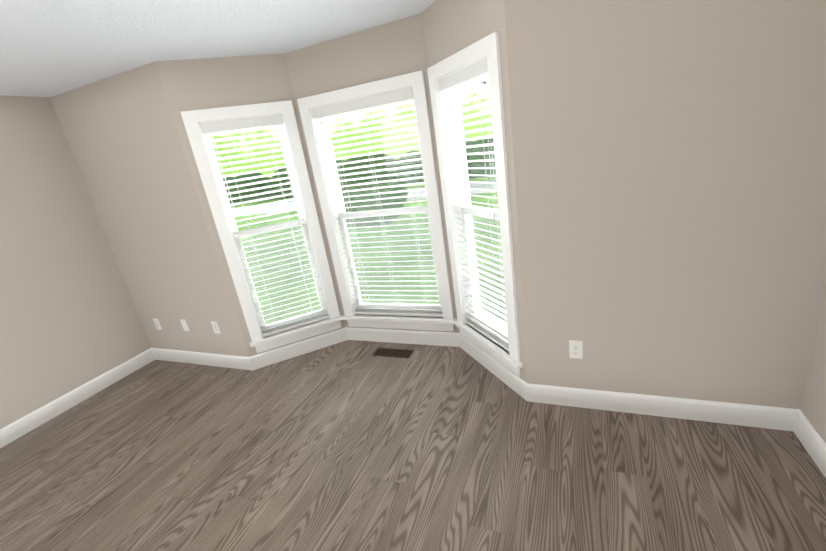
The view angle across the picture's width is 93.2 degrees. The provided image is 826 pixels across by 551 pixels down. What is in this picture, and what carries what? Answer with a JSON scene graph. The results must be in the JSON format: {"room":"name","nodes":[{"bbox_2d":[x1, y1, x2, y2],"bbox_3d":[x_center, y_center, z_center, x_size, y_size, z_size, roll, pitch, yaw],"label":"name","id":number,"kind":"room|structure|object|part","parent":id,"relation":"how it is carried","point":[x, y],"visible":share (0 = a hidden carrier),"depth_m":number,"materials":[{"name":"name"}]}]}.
{"room":"empty living room","nodes":[
{"label":"empty living room","id":0,"kind":"room"},
{"bbox_2d":[0,95,150,428],"bbox_3d":[-3.672,0.559,1.385,0.160,2.380,5.220,-1,20,23],"label":"wall","id":1,"kind":"structure","parent":0,"point":[69,319],"depth_m":3.08,"materials":[{"name":"beige paint"}]},
{"bbox_2d":[49,62,248,356],"bbox_3d":[-2.169,-0.329,3.322,1.425,2.380,0.160,-1,20,23],"label":"wall","id":2,"kind":"structure","parent":0,"point":[122,138],"depth_m":3.13,"materials":[{"name":"beige paint"}]},
{"bbox_2d":[153,318,161,329],"bbox_3d":[-2.376,0.453,3.628,0.070,0.114,0.007,-1,20,23],"label":"electrical outlet","id":3,"kind":"object","parent":2,"relation":"attached to","point":[157,324],"visible":1,"depth_m":3.62,"materials":[{"name":"white plastic"}]},
{"bbox_2d":[180,319,189,330],"bbox_3d":[-2.036,0.444,3.482,0.070,0.114,0.006,-1,20,23],"label":"electrical outlet","id":4,"kind":"object","parent":2,"relation":"attached to","point":[184,325],"visible":1,"depth_m":3.48,"materials":[{"name":"white plastic"}]},
{"bbox_2d":[211,321,220,333],"bbox_3d":[-1.686,0.445,3.334,0.070,0.114,0.007,-1,20,23],"label":"electrical outlet","id":5,"kind":"object","parent":2,"relation":"attached to","point":[215,326],"visible":1,"depth_m":3.33,"materials":[{"name":"white plastic"}]},
{"bbox_2d":[0,0,434,96],"bbox_3d":[-1.447,-0.742,0.269,5.155,0.120,5.820,-1,20,23],"label":"ceiling","id":6,"kind":"structure","parent":0,"point":[49,48],"depth_m":2.19,"materials":[{"name":"white paint"}]},
{"bbox_2d":[155,53,345,356],"bbox_3d":[-1.159,-0.444,3.197,0.915,2.380,0.160,-16,20,-19],"label":"wall","id":7,"kind":"structure","parent":0,"point":[199,84],"depth_m":2.82,"materials":[{"name":"beige paint"}]},
{"bbox_2d":[181,100,342,352],"bbox_3d":[-1.159,-0.351,3.208,0.800,1.920,0.225,-16,20,-19],"label":"window","id":8,"kind":"structure","parent":7,"relation":"in","point":[193,120],"depth_m":3.14,"materials":[{"name":"white paint"}]},
{"bbox_2d":[200,114,328,336],"bbox_3d":[-1.146,-0.355,3.168,0.572,1.716,0.068,-15,20,-19],"label":"window blind","id":9,"kind":"object","parent":8,"relation":"attached to","point":[241,125],"visible":0.96,"depth_m":3.05,"materials":[{"name":"white plastic"}]},
{"bbox_2d":[241,226,319,323],"bbox_3d":[-1.131,-0.008,3.391,0.556,0.852,0.001,-16,20,-19],"label":"screen","id":10,"kind":"object","parent":8,"relation":"attached to","point":[293,255],"depth_m":3.39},
{"bbox_2d":[285,13,458,332],"bbox_3d":[-0.246,-0.557,3.114,1.213,2.380,0.160,-1,20,23],"label":"wall","id":11,"kind":"structure","parent":0,"point":[387,50],"depth_m":2.72,"materials":[{"name":"beige paint"}]},
{"bbox_2d":[297,70,455,331],"bbox_3d":[-0.238,-0.468,3.132,1.060,1.920,0.225,-1,20,23],"label":"window","id":12,"kind":"structure","parent":11,"relation":"in","point":[415,81],"depth_m":3.10,"materials":[{"name":"white paint"}]},
{"bbox_2d":[311,88,442,316],"bbox_3d":[-0.255,-0.467,3.092,0.832,1.716,0.069,-1,20,23],"label":"window blind","id":13,"kind":"object","parent":12,"relation":"attached to","point":[393,98],"visible":0.81,"depth_m":2.98,"materials":[{"name":"white plastic"}]},
{"bbox_2d":[345,213,438,304],"bbox_3d":[-0.157,-0.132,3.313,0.816,0.852,0.001,-1,20,23],"label":"screen","id":14,"kind":"object","parent":12,"relation":"attached to","point":[365,283],"depth_m":3.31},
{"bbox_2d":[0,340,825,550],"bbox_3d":[-1.084,1.601,1.062,5.155,0.120,5.820,-1,20,23],"label":"floor","id":15,"kind":"structure","parent":0,"point":[351,445],"depth_m":2.08,"materials":[{"name":"brown wood"}]},
{"bbox_2d":[372,348,413,358],"bbox_3d":[-0.169,0.647,3.267,0.340,0.004,0.125,-1,20,23],"label":"floor vent","id":16,"kind":"object","parent":15,"relation":"in","point":[396,353],"visible":1,"depth_m":3.26,"materials":[{"name":"brown metal"}]},
{"bbox_2d":[421,0,526,382],"bbox_3d":[0.448,-0.461,2.513,0.160,2.380,0.915,-16,20,-19],"label":"wall","id":17,"kind":"structure","parent":0,"point":[450,27],"depth_m":2.12,"materials":[{"name":"beige paint"}]},
{"bbox_2d":[427,31,522,376],"bbox_3d":[0.457,-0.368,2.519,0.225,1.920,0.800,-16,20,-19],"label":"window","id":18,"kind":"structure","parent":17,"relation":"in","point":[488,47],"depth_m":2.52,"materials":[{"name":"white paint"}]},
{"bbox_2d":[438,58,508,351],"bbox_3d":[0.419,-0.371,2.501,0.068,1.716,0.572,-15,20,-19],"label":"window blind","id":19,"kind":"object","parent":18,"relation":"attached to","point":[475,70],"visible":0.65,"depth_m":2.48,"materials":[{"name":"white plastic"}]},
{"bbox_3d":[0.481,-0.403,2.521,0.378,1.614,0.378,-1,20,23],"label":"glass","id":20,"kind":"part","parent":18,"relation":"part of","materials":[{"name":"clear glass"}]},
{"bbox_2d":[471,216,506,326],"bbox_3d":[0.576,-0.026,2.664,0.001,0.852,0.556,-16,20,-19],"label":"screen","id":21,"kind":"object","parent":18,"relation":"attached to","point":[492,279],"depth_m":2.73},
{"bbox_2d":[504,0,825,408],"bbox_3d":[1.251,-0.366,1.865,1.450,2.380,0.160,-1,20,23],"label":"wall","id":22,"kind":"structure","parent":0,"point":[670,168],"depth_m":1.80,"materials":[{"name":"beige paint"}]},
{"bbox_2d":[0,327,825,477],"bbox_3d":[-1.102,1.487,1.023,4.835,0.124,5.500,-1,20,23],"label":"baseboard","id":23,"kind":"structure","parent":22,"relation":"attached to","point":[800,426],"depth_m":2.77,"materials":[{"name":"white paint"}]},
{"bbox_2d":[569,340,582,358],"bbox_3d":[0.928,0.422,2.223,0.070,0.114,0.007,-1,20,23],"label":"electrical outlet","id":24,"kind":"object","parent":22,"relation":"attached to","point":[575,348],"visible":1,"depth_m":2.22,"materials":[{"name":"white plastic"}]},
{"bbox_2d":[800,285,825,442],"bbox_3d":[0.923,0.510,-0.573,0.160,2.380,5.220,-1,20,23],"label":"wall","id":25,"kind":"structure","parent":0,"point":[813,406],"depth_m":1.76,"materials":[{"name":"beige paint"}]},
{"label":"outside","id":26,"kind":"structure","parent":0,"visible":0},
{"bbox_2d":[211,73,492,177],"bbox_3d":[5.583,-23.388,17.426,110.000,36.300,64.551,-1,20,23],"label":"trees","id":27,"kind":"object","parent":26,"point":[476,126],"depth_m":53.21,"materials":[{"name":"green plant"}]},
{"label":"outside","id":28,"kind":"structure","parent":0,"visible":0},
{"bbox_2d":[230,176,506,323],"bbox_3d":[17.160,-11.969,35.134,130.000,0.300,75.500,-1,20,23],"label":"lawn","id":29,"kind":"structure","parent":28,"point":[257,225],"depth_m":8.83,"materials":[{"name":"green plant"}]},
{"bbox_2d":[337,161,372,188],"bbox_3d":[-3.776,-4.282,18.985,3.925,2.262,2.950,-1,20,23],"label":"tree","id":30,"kind":"object","parent":29,"relation":"on","point":[355,176],"depth_m":17.79,"materials":[{"name":"green plant"}]},
{"bbox_2d":[223,138,495,202],"bbox_3d":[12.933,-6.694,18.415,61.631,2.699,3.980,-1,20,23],"label":"tree","id":31,"kind":"object","parent":29,"relation":"on","point":[475,164],"depth_m":23.48,"materials":[{"name":"green plant"}]},
{"bbox_2d":[231,180,496,215],"bbox_3d":[8.672,-4.011,15.004,130.000,0.020,4.000,-1,20,23],"label":"road","id":32,"kind":"structure","parent":29,"relation":"on","point":[473,185],"depth_m":19.83,"materials":[{"name":"grey asphalt"}]},
{"bbox_2d":[341,179,407,226],"bbox_3d":[-1.381,-2.292,12.931,2.340,1.597,2.260,-1,20,23],"label":"tree","id":33,"kind":"object","parent":29,"relation":"on","point":[374,202],"depth_m":12.27,"materials":[{"name":"green plant"}]}
]}

